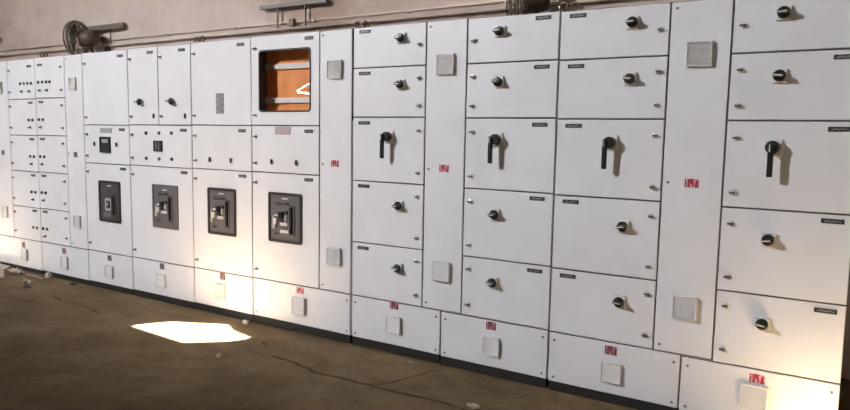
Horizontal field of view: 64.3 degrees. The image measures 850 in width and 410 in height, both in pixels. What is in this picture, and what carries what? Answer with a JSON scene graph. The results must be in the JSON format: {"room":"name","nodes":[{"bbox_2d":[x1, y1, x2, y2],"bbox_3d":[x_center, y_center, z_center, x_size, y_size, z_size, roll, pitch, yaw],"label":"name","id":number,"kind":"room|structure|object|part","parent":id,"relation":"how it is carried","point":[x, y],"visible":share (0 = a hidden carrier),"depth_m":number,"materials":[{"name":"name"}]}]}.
{"room":"electrical room","nodes":[
{"label":"electrical room","id":0,"kind":"room"},
{"bbox_2d":[0,267,849,409],"bbox_3d":[-2.830,1.331,2.267,21.000,0.152,9.600,5,7,32],"label":"floor","id":1,"kind":"structure","parent":0,"point":[110,349],"depth_m":4.42,"materials":[{"name":"brown"}]},
{"bbox_2d":[0,264,9,277],"bbox_3d":[-4.450,0.685,6.999,0.240,0.110,0.190,5,7,32],"label":"cardboard box","id":2,"kind":"object","parent":1,"relation":"on","point":[2,266],"visible":1,"depth_m":6.99,"materials":[{"name":"beige cardboard"}]},
{"bbox_2d":[7,267,24,273],"bbox_3d":[-4.360,0.692,7.202,0.274,0.058,0.094,7,8,43],"label":"paper","id":3,"kind":"object","parent":1,"relation":"on","point":[13,270],"visible":1,"depth_m":7.19,"materials":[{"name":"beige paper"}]},
{"bbox_2d":[0,53,43,274],"bbox_3d":[-4.249,-0.472,7.605,1.058,2.329,0.804,5,7,32],"label":"tall cabinet","id":4,"kind":"object","parent":1,"relation":"on","point":[21,241],"visible":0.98,"depth_m":7.20,"materials":[{"name":"white metal"}]},
{"bbox_3d":[-4.214,-1.311,7.062,0.535,0.402,0.009,5,7,32],"label":"door","id":5,"kind":"part","parent":4,"relation":"part of","materials":[{"name":"white paint"}]},
{"bbox_3d":[-4.221,-0.921,7.103,0.535,0.367,0.009,5,7,32],"label":"door","id":6,"kind":"part","parent":4,"relation":"part of","materials":[{"name":"white paint"}]},
{"bbox_3d":[-4.228,-0.546,7.141,0.535,0.370,0.009,5,7,32],"label":"door","id":7,"kind":"part","parent":4,"relation":"part of","materials":[{"name":"white paint"}]},
{"bbox_3d":[-4.234,-0.170,7.180,0.535,0.371,0.009,5,7,32],"label":"door","id":8,"kind":"part","parent":4,"relation":"part of","materials":[{"name":"white paint"}]},
{"bbox_3d":[-4.241,0.194,7.217,0.535,0.344,0.009,5,7,32],"label":"door","id":9,"kind":"part","parent":4,"relation":"part of","materials":[{"name":"white paint"}]},
{"bbox_2d":[23,279,30,283],"bbox_3d":[-3.922,0.758,6.656,0.087,0.056,0.066,5,7,32],"label":"chip","id":10,"kind":"object","parent":1,"relation":"on","point":[25,281],"visible":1,"depth_m":6.64,"materials":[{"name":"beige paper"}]},
{"bbox_2d":[45,272,51,278],"bbox_3d":[-3.858,0.723,6.929,0.082,0.072,0.063,5,7,32],"label":"chip","id":11,"kind":"object","parent":1,"relation":"on","point":[48,275],"visible":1,"depth_m":6.91,"materials":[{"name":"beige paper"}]},
{"bbox_2d":[34,52,89,284],"bbox_3d":[-3.447,-0.411,7.102,0.836,2.329,0.804,5,7,32],"label":"tall cabinet","id":12,"kind":"object","parent":1,"relation":"on","point":[58,79],"visible":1,"depth_m":6.77,"materials":[{"name":"white metal"}]},
{"bbox_3d":[-3.759,-1.279,6.777,0.525,0.402,0.009,5,7,32],"label":"door","id":13,"kind":"part","parent":12,"relation":"part of","materials":[{"name":"white paint"}]},
{"bbox_3d":[-3.766,-0.888,6.817,0.525,0.367,0.009,5,7,32],"label":"door","id":14,"kind":"part","parent":12,"relation":"part of","materials":[{"name":"white paint"}]},
{"bbox_3d":[-3.773,-0.514,6.856,0.525,0.370,0.009,5,7,32],"label":"door","id":15,"kind":"part","parent":12,"relation":"part of","materials":[{"name":"white paint"}]},
{"bbox_3d":[-3.780,-0.137,6.895,0.525,0.371,0.009,5,7,32],"label":"door","id":16,"kind":"part","parent":12,"relation":"part of","materials":[{"name":"white paint"}]},
{"bbox_3d":[-3.786,0.226,6.932,0.525,0.344,0.009,5,7,32],"label":"door","id":17,"kind":"part","parent":12,"relation":"part of","materials":[{"name":"white paint"}]},
{"bbox_2d":[82,49,133,294],"bbox_3d":[-2.796,-0.329,6.694,0.705,2.260,0.810,5,7,32],"label":"tall cabinet","id":18,"kind":"object","parent":1,"relation":"on","point":[105,73],"visible":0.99,"depth_m":6.36,"materials":[{"name":"white metal"}]},
{"bbox_3d":[-2.979,-1.087,6.301,0.699,0.671,0.009,5,7,32],"label":"door","id":19,"kind":"part","parent":18,"relation":"part of","materials":[{"name":"white paint"}]},
{"bbox_3d":[-2.989,-0.568,6.354,0.699,0.356,0.009,5,7,32],"label":"door","id":20,"kind":"part","parent":18,"relation":"part of","materials":[{"name":"white paint"}]},
{"bbox_3d":[-2.999,0.036,6.416,0.699,0.843,0.009,5,7,32],"label":"breaker door","id":21,"kind":"part","parent":18,"relation":"part of","materials":[{"name":"white paint"}]},
{"bbox_3d":[-2.924,0.005,6.343,0.027,0.172,0.030,5,7,32],"label":"charging lever","id":22,"kind":"part","parent":18,"relation":"part of","materials":[{"name":"black plastic"}]},
{"bbox_2d":[127,37,199,308],"bbox_3d":[-2.141,-0.313,6.263,0.856,2.329,0.839,5,7,32],"label":"tall cabinet","id":23,"kind":"object","parent":1,"relation":"on","point":[159,77],"visible":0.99,"depth_m":5.94,"materials":[{"name":"white metal"}]},
{"bbox_3d":[-2.549,-0.914,5.995,0.058,0.058,0.044,5,7,32],"label":"rotary handle","id":24,"kind":"part","parent":23,"relation":"part of","materials":[{"name":"black plastic"}]},
{"bbox_3d":[-2.500,-1.052,6.000,0.418,0.671,0.009,5,7,32],"label":"door","id":25,"kind":"part","parent":23,"relation":"part of","materials":[{"name":"white paint"}]},
{"bbox_3d":[-2.327,-0.518,5.940,0.850,0.356,0.009,5,7,32],"label":"door","id":26,"kind":"part","parent":23,"relation":"part of","materials":[{"name":"white paint"}]},
{"bbox_3d":[-2.337,0.086,6.002,0.850,0.843,0.009,5,7,32],"label":"breaker door","id":27,"kind":"part","parent":23,"relation":"part of","materials":[{"name":"white paint"}]},
{"bbox_3d":[-2.180,-0.884,5.764,0.058,0.058,0.044,5,7,32],"label":"rotary handle","id":28,"kind":"part","parent":23,"relation":"part of","materials":[{"name":"black plastic"}]},
{"bbox_3d":[-2.228,0.035,5.908,0.021,0.204,0.024,5,7,32],"label":"charging lever","id":29,"kind":"part","parent":23,"relation":"part of","materials":[{"name":"black plastic"}]},
{"bbox_3d":[-2.137,-1.022,5.774,0.424,0.671,0.009,5,7,32],"label":"door","id":30,"kind":"part","parent":23,"relation":"part of","materials":[{"name":"white paint"}]},
{"bbox_2d":[191,36,253,321],"bbox_3d":[-1.470,-0.263,5.860,0.708,2.329,0.810,5,7,32],"label":"tall cabinet","id":31,"kind":"object","parent":1,"relation":"on","point":[221,81],"visible":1,"depth_m":5.53,"materials":[{"name":"white metal"}]},
{"bbox_3d":[-1.663,-0.822,5.484,0.094,0.164,0.003,5,7,32],"label":"rating plate","id":32,"kind":"part","parent":31,"relation":"part of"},
{"bbox_3d":[-1.654,-0.987,5.471,0.702,0.671,0.009,5,7,32],"label":"door","id":33,"kind":"part","parent":31,"relation":"part of","materials":[{"name":"white paint"}]},
{"bbox_3d":[-1.664,-0.468,5.524,0.702,0.356,0.009,5,7,32],"label":"door","id":34,"kind":"part","parent":31,"relation":"part of","materials":[{"name":"white paint"}]},
{"bbox_3d":[-1.674,0.136,5.587,0.702,0.843,0.009,5,7,32],"label":"breaker door","id":35,"kind":"part","parent":31,"relation":"part of","materials":[{"name":"white paint"}]},
{"bbox_3d":[-1.618,0.074,5.525,0.020,0.206,0.024,5,7,32],"label":"charging lever","id":36,"kind":"part","parent":31,"relation":"part of","materials":[{"name":"black plastic"}]},
{"bbox_2d":[251,20,361,342],"bbox_3d":[-0.747,-0.208,5.407,1.002,2.329,0.810,5,7,32],"label":"tall cabinet","id":37,"kind":"object","parent":1,"relation":"on","point":[303,83],"visible":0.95,"depth_m":5.09,"materials":[{"name":"white metal"}]},
{"bbox_3d":[-1.059,-0.942,5.098,0.691,0.671,0.009,5,7,32],"label":"glazed door","id":38,"kind":"part","parent":37,"relation":"part of","materials":[{"name":"white paint"}]},
{"bbox_3d":[-1.068,-0.423,5.151,0.691,0.356,0.009,5,7,32],"label":"door","id":39,"kind":"part","parent":37,"relation":"part of","materials":[{"name":"white paint"}]},
{"bbox_3d":[-1.079,0.181,5.213,0.691,0.843,0.009,5,7,32],"label":"breaker door","id":40,"kind":"part","parent":37,"relation":"part of","materials":[{"name":"white paint"}]},
{"bbox_3d":[-1.018,0.119,5.149,0.021,0.205,0.024,5,7,32],"label":"charging lever","id":41,"kind":"part","parent":37,"relation":"part of","materials":[{"name":"black plastic"}]},
{"bbox_3d":[-0.866,-0.186,5.037,0.084,0.024,0.004,5,7,32],"label":"name plate","id":42,"kind":"part","parent":37,"relation":"part of","materials":[{"name":"black plastic"}]},
{"bbox_2d":[352,18,469,363],"bbox_3d":[0.056,-0.139,4.881,0.903,2.329,0.850,5,7,32],"label":"tall cabinet","id":43,"kind":"object","parent":1,"relation":"on","point":[410,111],"visible":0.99,"depth_m":4.57,"materials":[{"name":"white metal"}]},
{"bbox_3d":[-0.440,0.306,4.813,0.098,0.023,0.004,5,7,32],"label":"name plate","id":44,"kind":"part","parent":43,"relation":"part of","materials":[{"name":"black plastic"}]},
{"bbox_3d":[-0.432,-0.134,4.767,0.098,0.023,0.004,5,7,32],"label":"name plate","id":45,"kind":"part","parent":43,"relation":"part of","materials":[{"name":"black plastic"}]},
{"bbox_3d":[-0.425,-0.573,4.722,0.098,0.023,0.004,5,7,32],"label":"name plate","id":46,"kind":"part","parent":43,"relation":"part of","materials":[{"name":"black plastic"}]},
{"bbox_3d":[-0.419,-0.911,4.687,0.098,0.023,0.004,5,7,32],"label":"name plate","id":47,"kind":"part","parent":43,"relation":"part of","materials":[{"name":"black plastic"}]},
{"bbox_3d":[-0.413,-1.194,4.658,0.098,0.023,0.004,5,7,32],"label":"name plate","id":48,"kind":"part","parent":43,"relation":"part of","materials":[{"name":"black plastic"}]},
{"bbox_3d":[-0.268,-0.407,4.591,0.066,0.181,0.057,5,7,32],"label":"lever handle","id":49,"kind":"part","parent":43,"relation":"part of","materials":[{"name":"black plastic"}]},
{"bbox_3d":[-0.271,0.477,4.729,0.596,0.383,0.009,5,7,32],"label":"door","id":50,"kind":"part","parent":43,"relation":"part of","materials":[{"name":"white paint"}]},
{"bbox_3d":[-0.264,0.064,4.686,0.596,0.432,0.009,5,7,32],"label":"door","id":51,"kind":"part","parent":43,"relation":"part of","materials":[{"name":"white paint"}]},
{"bbox_3d":[-0.249,-0.467,4.614,0.080,0.084,0.014,5,7,32],"label":"lever plate","id":52,"kind":"part","parent":43,"relation":"part of","materials":[{"name":"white plastic"}]},
{"bbox_3d":[-0.256,-0.377,4.641,0.596,0.438,0.009,5,7,32],"label":"door","id":53,"kind":"part","parent":43,"relation":"part of","materials":[{"name":"white paint"}]},
{"bbox_3d":[-0.249,-0.767,4.601,0.596,0.330,0.009,5,7,32],"label":"door","id":54,"kind":"part","parent":43,"relation":"part of","materials":[{"name":"white paint"}]},
{"bbox_3d":[-0.244,-1.074,4.569,0.596,0.271,0.009,5,7,32],"label":"door","id":55,"kind":"part","parent":43,"relation":"part of","materials":[{"name":"white paint"}]},
{"bbox_3d":[-0.202,0.437,4.632,0.058,0.058,0.044,14,12,31],"label":"rotary handle","id":56,"kind":"part","parent":43,"relation":"part of","materials":[{"name":"black plastic"}]},
{"bbox_3d":[-0.195,0.007,4.588,0.058,0.058,0.044,-2,3,32],"label":"rotary handle","id":57,"kind":"part","parent":43,"relation":"part of","materials":[{"name":"black plastic"}]},
{"bbox_3d":[-0.187,0.435,4.657,0.068,0.068,0.016,5,7,32],"label":"handle plate","id":58,"kind":"part","parent":43,"relation":"part of","materials":[{"name":"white plastic"}]},
{"bbox_3d":[-0.180,-0.807,4.504,0.058,0.058,0.044,12,11,31],"label":"rotary handle","id":59,"kind":"part","parent":43,"relation":"part of","materials":[{"name":"black plastic"}]},
{"bbox_3d":[-0.179,0.004,4.612,0.068,0.068,0.016,5,7,32],"label":"handle plate","id":60,"kind":"part","parent":43,"relation":"part of","materials":[{"name":"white plastic"}]},
{"bbox_3d":[-0.175,-1.109,4.473,0.058,0.058,0.044,0,4,32],"label":"rotary handle","id":61,"kind":"part","parent":43,"relation":"part of","materials":[{"name":"black plastic"}]},
{"bbox_3d":[-0.164,-0.809,4.529,0.068,0.068,0.016,5,7,32],"label":"handle plate","id":62,"kind":"part","parent":43,"relation":"part of","materials":[{"name":"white plastic"}]},
{"bbox_3d":[-0.159,-1.111,4.497,0.068,0.068,0.016,5,7,32],"label":"handle plate","id":63,"kind":"part","parent":43,"relation":"part of","materials":[{"name":"white plastic"}]},
{"bbox_2d":[467,403,479,408],"bbox_3d":[0.275,1.141,3.838,0.075,0.020,0.059,1,6,-2],"label":"chip","id":64,"kind":"object","parent":1,"relation":"on","point":[473,405],"visible":1,"depth_m":3.83,"materials":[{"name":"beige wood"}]},
{"bbox_2d":[441,2,568,387],"bbox_3d":[0.636,-0.087,4.519,0.772,2.329,0.850,5,7,32],"label":"tall cabinet","id":65,"kind":"object","parent":1,"relation":"on","point":[502,330],"visible":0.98,"depth_m":4.17,"materials":[{"name":"white metal"}]},
{"bbox_3d":[0.412,0.492,4.248,0.058,0.058,0.044,14,12,31],"label":"rotary handle","id":66,"kind":"part","parent":65,"relation":"part of","materials":[{"name":"black plastic"}]},
{"bbox_3d":[0.427,0.490,4.273,0.068,0.068,0.016,5,7,32],"label":"handle plate","id":67,"kind":"part","parent":65,"relation":"part of","materials":[{"name":"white plastic"}]},
{"bbox_3d":[0.419,0.061,4.204,0.058,0.058,0.044,-2,3,32],"label":"rotary handle","id":68,"kind":"part","parent":65,"relation":"part of","materials":[{"name":"black plastic"}]},
{"bbox_3d":[0.424,-0.346,4.158,0.066,0.181,0.057,5,7,32],"label":"lever handle","id":69,"kind":"part","parent":65,"relation":"part of","materials":[{"name":"black plastic"}]},
{"bbox_3d":[0.435,0.059,4.229,0.068,0.068,0.016,5,7,32],"label":"handle plate","id":70,"kind":"part","parent":65,"relation":"part of","materials":[{"name":"white plastic"}]},
{"bbox_3d":[0.434,-0.752,4.120,0.058,0.058,0.044,12,11,31],"label":"rotary handle","id":71,"kind":"part","parent":65,"relation":"part of","materials":[{"name":"black plastic"}]},
{"bbox_3d":[0.444,-0.406,4.181,0.080,0.084,0.014,5,7,32],"label":"lever plate","id":72,"kind":"part","parent":65,"relation":"part of","materials":[{"name":"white plastic"}]},
{"bbox_3d":[0.439,-1.055,4.089,0.058,0.058,0.044,0,4,32],"label":"rotary handle","id":73,"kind":"part","parent":65,"relation":"part of","materials":[{"name":"black plastic"}]},
{"bbox_3d":[0.449,-0.755,4.145,0.068,0.068,0.016,5,7,32],"label":"handle plate","id":74,"kind":"part","parent":65,"relation":"part of","materials":[{"name":"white plastic"}]},
{"bbox_3d":[0.455,-1.057,4.114,0.068,0.068,0.016,5,7,32],"label":"handle plate","id":75,"kind":"part","parent":65,"relation":"part of","materials":[{"name":"white plastic"}]},
{"bbox_3d":[0.498,0.544,4.247,0.601,0.383,0.009,5,7,32],"label":"door","id":76,"kind":"part","parent":65,"relation":"part of","materials":[{"name":"white paint"}]},
{"bbox_3d":[0.506,0.131,4.205,0.601,0.432,0.009,5,7,32],"label":"door","id":77,"kind":"part","parent":65,"relation":"part of","materials":[{"name":"white paint"}]},
{"bbox_3d":[0.514,-0.310,4.160,0.601,0.438,0.009,5,7,32],"label":"door","id":78,"kind":"part","parent":65,"relation":"part of","materials":[{"name":"white paint"}]},
{"bbox_3d":[0.521,-0.699,4.120,0.601,0.330,0.009,5,7,32],"label":"door","id":79,"kind":"part","parent":65,"relation":"part of","materials":[{"name":"white paint"}]},
{"bbox_3d":[0.526,-1.006,4.088,0.601,0.271,0.009,5,7,32],"label":"door","id":80,"kind":"part","parent":65,"relation":"part of","materials":[{"name":"white paint"}]},
{"bbox_3d":[0.667,0.401,4.120,0.098,0.023,0.004,5,7,32],"label":"name plate","id":81,"kind":"part","parent":65,"relation":"part of","materials":[{"name":"black plastic"}]},
{"bbox_3d":[0.675,-0.038,4.074,0.098,0.023,0.004,5,7,32],"label":"name plate","id":82,"kind":"part","parent":65,"relation":"part of","materials":[{"name":"black plastic"}]},
{"bbox_3d":[0.683,-0.478,4.029,0.098,0.023,0.004,5,7,32],"label":"name plate","id":83,"kind":"part","parent":65,"relation":"part of","materials":[{"name":"black plastic"}]},
{"bbox_3d":[0.689,-0.816,3.994,0.098,0.023,0.004,5,7,32],"label":"name plate","id":84,"kind":"part","parent":65,"relation":"part of","materials":[{"name":"black plastic"}]},
{"bbox_3d":[0.694,-1.099,3.965,0.098,0.023,0.004,5,7,32],"label":"name plate","id":85,"kind":"part","parent":65,"relation":"part of","materials":[{"name":"black plastic"}]},
{"bbox_2d":[548,0,734,409],"bbox_3d":[1.347,-0.024,4.074,0.918,2.329,0.850,5,7,32],"label":"tall cabinet","id":86,"kind":"object","parent":1,"relation":"on","point":[643,101],"visible":0.99,"depth_m":3.76,"materials":[{"name":"white metal"}]},
{"bbox_3d":[0.845,0.421,4.009,0.098,0.023,0.004,5,7,32],"label":"name plate","id":87,"kind":"part","parent":86,"relation":"part of","materials":[{"name":"black plastic"}]},
{"bbox_3d":[0.853,-0.019,3.964,0.098,0.023,0.004,5,7,32],"label":"name plate","id":88,"kind":"part","parent":86,"relation":"part of","materials":[{"name":"black plastic"}]},
{"bbox_3d":[0.861,-0.459,3.918,0.098,0.023,0.004,5,7,32],"label":"name plate","id":89,"kind":"part","parent":86,"relation":"part of","materials":[{"name":"black plastic"}]},
{"bbox_3d":[0.867,-0.797,3.884,0.098,0.023,0.004,5,7,32],"label":"name plate","id":90,"kind":"part","parent":86,"relation":"part of","materials":[{"name":"black plastic"}]},
{"bbox_3d":[0.872,-1.079,3.855,0.098,0.023,0.004,5,7,32],"label":"name plate","id":91,"kind":"part","parent":86,"relation":"part of","materials":[{"name":"black plastic"}]},
{"bbox_3d":[1.018,0.592,3.923,0.607,0.383,0.009,5,7,32],"label":"door","id":92,"kind":"part","parent":86,"relation":"part of","materials":[{"name":"white paint"}]},
{"bbox_3d":[1.025,0.179,3.881,0.607,0.432,0.009,5,7,32],"label":"door","id":93,"kind":"part","parent":86,"relation":"part of","materials":[{"name":"white paint"}]},
{"bbox_3d":[1.025,-0.291,3.783,0.066,0.181,0.057,5,7,32],"label":"lever handle","id":94,"kind":"part","parent":86,"relation":"part of","materials":[{"name":"black plastic"}]},
{"bbox_3d":[1.033,-0.262,3.835,0.607,0.438,0.009,5,7,32],"label":"door","id":95,"kind":"part","parent":86,"relation":"part of","materials":[{"name":"white paint"}]},
{"bbox_3d":[1.045,-0.351,3.806,0.080,0.084,0.014,5,7,32],"label":"lever plate","id":96,"kind":"part","parent":86,"relation":"part of","materials":[{"name":"black plastic"}]},
{"bbox_3d":[1.040,-0.652,3.795,0.607,0.330,0.009,5,7,32],"label":"door","id":97,"kind":"part","parent":86,"relation":"part of","materials":[{"name":"white paint"}]},
{"bbox_3d":[1.045,-0.959,3.763,0.607,0.271,0.009,5,7,32],"label":"door","id":98,"kind":"part","parent":86,"relation":"part of","materials":[{"name":"white paint"}]},
{"bbox_3d":[1.090,0.553,3.824,0.058,0.058,0.044,14,12,31],"label":"rotary handle","id":99,"kind":"part","parent":86,"relation":"part of","materials":[{"name":"black plastic"}]},
{"bbox_3d":[1.105,0.550,3.849,0.068,0.068,0.016,5,7,32],"label":"handle plate","id":100,"kind":"part","parent":86,"relation":"part of","materials":[{"name":"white plastic"}]},
{"bbox_3d":[1.097,0.122,3.780,0.058,0.058,0.044,-2,3,32],"label":"rotary handle","id":101,"kind":"part","parent":86,"relation":"part of","materials":[{"name":"black plastic"}]},
{"bbox_3d":[1.113,0.120,3.805,0.068,0.068,0.016,5,7,32],"label":"handle plate","id":102,"kind":"part","parent":86,"relation":"part of","materials":[{"name":"white plastic"}]},
{"bbox_3d":[1.112,-0.692,3.696,0.058,0.058,0.044,12,11,31],"label":"rotary handle","id":103,"kind":"part","parent":86,"relation":"part of","materials":[{"name":"black plastic"}]},
{"bbox_3d":[1.127,-0.694,3.721,0.068,0.068,0.016,5,7,32],"label":"handle plate","id":104,"kind":"part","parent":86,"relation":"part of","materials":[{"name":"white plastic"}]},
{"bbox_3d":[1.117,-0.994,3.665,0.058,0.058,0.044,0,4,32],"label":"rotary handle","id":105,"kind":"part","parent":86,"relation":"part of","materials":[{"name":"black plastic"}]},
{"bbox_3d":[1.133,-0.996,3.690,0.068,0.068,0.016,5,7,32],"label":"handle plate","id":106,"kind":"part","parent":86,"relation":"part of","materials":[{"name":"white plastic"}]},
{"bbox_2d":[679,0,849,409],"bbox_3d":[1.917,0.063,3.721,0.743,2.260,0.850,5,7,32],"label":"tall cabinet","id":107,"kind":"object","parent":1,"relation":"on","point":[784,263],"visible":1,"depth_m":3.38,"materials":[{"name":"white metal"}]},
{"bbox_3d":[1.710,0.610,3.437,0.058,0.058,0.044,14,12,31],"label":"rotary handle","id":108,"kind":"part","parent":107,"relation":"part of","materials":[{"name":"black plastic"}]},
{"bbox_3d":[1.725,0.607,3.462,0.068,0.068,0.016,5,7,32],"label":"handle plate","id":109,"kind":"part","parent":107,"relation":"part of","materials":[{"name":"white plastic"}]},
{"bbox_3d":[1.717,0.179,3.393,0.058,0.058,0.044,-2,3,32],"label":"rotary handle","id":110,"kind":"part","parent":107,"relation":"part of","materials":[{"name":"black plastic"}]},
{"bbox_3d":[1.733,0.177,3.417,0.068,0.068,0.016,5,7,32],"label":"handle plate","id":111,"kind":"part","parent":107,"relation":"part of","materials":[{"name":"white plastic"}]},
{"bbox_3d":[1.716,-0.229,3.351,0.066,0.181,0.057,5,7,32],"label":"lever handle","id":112,"kind":"part","parent":107,"relation":"part of","materials":[{"name":"black plastic"}]},
{"bbox_3d":[1.736,-0.288,3.374,0.080,0.084,0.014,5,7,32],"label":"lever plate","id":113,"kind":"part","parent":107,"relation":"part of","materials":[{"name":"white plastic"}]},
{"bbox_3d":[1.732,-0.635,3.309,0.058,0.058,0.044,12,11,31],"label":"rotary handle","id":114,"kind":"part","parent":107,"relation":"part of","materials":[{"name":"black plastic"}]},
{"bbox_3d":[1.747,-0.637,3.333,0.068,0.068,0.016,5,7,32],"label":"handle plate","id":115,"kind":"part","parent":107,"relation":"part of","materials":[{"name":"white plastic"}]},
{"bbox_3d":[1.788,0.661,3.442,0.582,0.383,0.009,5,7,32],"label":"door","id":116,"kind":"part","parent":107,"relation":"part of","materials":[{"name":"white paint"}]},
{"bbox_3d":[1.795,0.248,3.399,0.582,0.432,0.009,5,7,32],"label":"door","id":117,"kind":"part","parent":107,"relation":"part of","materials":[{"name":"white paint"}]},
{"bbox_3d":[1.737,-0.937,3.278,0.058,0.058,0.044,0,4,32],"label":"rotary handle","id":118,"kind":"part","parent":107,"relation":"part of","materials":[{"name":"black plastic"}]},
{"bbox_3d":[1.753,-0.939,3.302,0.068,0.068,0.016,5,7,32],"label":"handle plate","id":119,"kind":"part","parent":107,"relation":"part of","materials":[{"name":"white plastic"}]},
{"bbox_3d":[1.803,-0.193,3.354,0.582,0.438,0.009,5,7,32],"label":"door","id":120,"kind":"part","parent":107,"relation":"part of","materials":[{"name":"white paint"}]},
{"bbox_3d":[1.810,-0.582,3.314,0.582,0.330,0.009,5,7,32],"label":"door","id":121,"kind":"part","parent":107,"relation":"part of","materials":[{"name":"white paint"}]},
{"bbox_3d":[1.815,-0.889,3.282,0.582,0.271,0.009,5,7,32],"label":"door","id":122,"kind":"part","parent":107,"relation":"part of","materials":[{"name":"white paint"}]},
{"bbox_3d":[1.960,0.518,3.312,0.098,0.023,0.004,5,7,32],"label":"name plate","id":123,"kind":"part","parent":107,"relation":"part of","materials":[{"name":"black plastic"}]},
{"bbox_3d":[1.968,0.079,3.266,0.098,0.023,0.004,5,7,32],"label":"name plate","id":124,"kind":"part","parent":107,"relation":"part of","materials":[{"name":"black plastic"}]},
{"bbox_3d":[1.976,-0.361,3.221,0.098,0.023,0.004,5,7,32],"label":"name plate","id":125,"kind":"part","parent":107,"relation":"part of","materials":[{"name":"black plastic"}]},
{"bbox_3d":[1.982,-0.699,3.186,0.098,0.023,0.004,5,7,32],"label":"name plate","id":126,"kind":"part","parent":107,"relation":"part of","materials":[{"name":"black plastic"}]},
{"bbox_2d":[0,0,849,378],"bbox_3d":[-0.148,-2.856,6.002,21.000,7.810,0.200,5,7,32],"label":"wall","id":127,"kind":"structure","parent":0,"point":[23,23],"depth_m":7.48,"materials":[{"name":"paint"}]},
{"bbox_2d":[63,20,110,54],"bbox_3d":[-4.082,-1.991,8.168,0.417,0.466,0.433,1,6,4],"label":"wall fan","id":128,"kind":"object","parent":127,"relation":"attached to","point":[87,39],"visible":0.87,"depth_m":8.09,"materials":[{"name":"grey metal"}]},
{"bbox_3d":[-4.209,-2.100,8.100,0.030,0.144,0.114,2,6,6],"label":"blade","id":129,"kind":"part","parent":128,"relation":"part of","materials":[{"name":"grey metal"}]},
{"bbox_3d":[-4.052,-2.006,8.157,0.205,0.208,0.208,2,6,6],"label":"motor","id":130,"kind":"part","parent":128,"relation":"part of","materials":[{"name":"brown"}]},
{"bbox_2d":[80,22,125,43],"bbox_3d":[-3.971,-2.090,8.316,0.910,0.233,0.040,5,7,32],"label":"wall rail","id":131,"kind":"object","parent":127,"relation":"attached to","point":[109,27],"visible":0.63,"depth_m":8.22,"materials":[{"name":"beige metal"}]},
{"bbox_2d":[100,36,105,42],"bbox_3d":[-3.964,-2.037,8.325,0.060,0.080,0.041,5,7,32],"label":"junction box","id":132,"kind":"object","parent":127,"relation":"attached to","point":[102,38],"visible":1,"depth_m":8.31,"materials":[{"name":"brown"}]},
{"bbox_2d":[1,0,519,51],"bbox_3d":[1.252,-1.597,5.097,17.300,0.026,0.022,5,7,32],"label":"conduit","id":133,"kind":"object","parent":127,"relation":"attached to","point":[407,10],"visible":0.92,"depth_m":6.58,"materials":[{"name":"beige metal"}]},
{"bbox_2d":[289,18,294,26],"bbox_3d":[-1.309,-1.796,6.666,0.060,0.080,0.041,5,7,32],"label":"junction box","id":134,"kind":"object","parent":133,"relation":"attached to","point":[292,20],"visible":1,"depth_m":6.65,"materials":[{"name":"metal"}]},
{"bbox_2d":[259,0,328,27],"bbox_3d":[-1.295,-1.869,6.641,0.880,0.231,0.040,5,7,32],"label":"wall rail","id":135,"kind":"object","parent":127,"relation":"attached to","point":[307,2],"visible":1,"depth_m":6.62,"materials":[{"name":"grey metal"}]},
{"bbox_3d":[-1.473,-1.880,6.753,0.014,0.225,0.014,5,7,32],"label":"stem","id":136,"kind":"part","parent":135,"relation":"part of","materials":[{"name":"grey metal"}]},
{"bbox_3d":[-1.160,-1.855,6.557,0.014,0.225,0.014,5,7,32],"label":"stem","id":137,"kind":"part","parent":135,"relation":"part of","materials":[{"name":"grey metal"}]},
{"bbox_2d":[0,0,619,56],"bbox_3d":[-0.235,-1.658,6.019,21.000,0.024,0.050,5,7,32],"label":"trim","id":138,"kind":"structure","parent":127,"relation":"attached to","point":[552,4],"depth_m":6.45,"materials":[{"name":"paint"}]},
{"bbox_2d":[504,0,550,15],"bbox_3d":[0.760,-1.531,5.130,0.393,0.465,0.503,5,7,32],"label":"wall fan","id":139,"kind":"object","parent":127,"relation":"attached to","point":[529,6],"visible":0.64,"depth_m":5.03,"materials":[{"name":"grey metal"}]},
{"bbox_3d":[0.838,-1.559,5.100,0.213,0.218,0.207,2,6,6],"label":"motor","id":140,"kind":"part","parent":139,"relation":"part of","materials":[{"name":"brown metal"}]}
]}

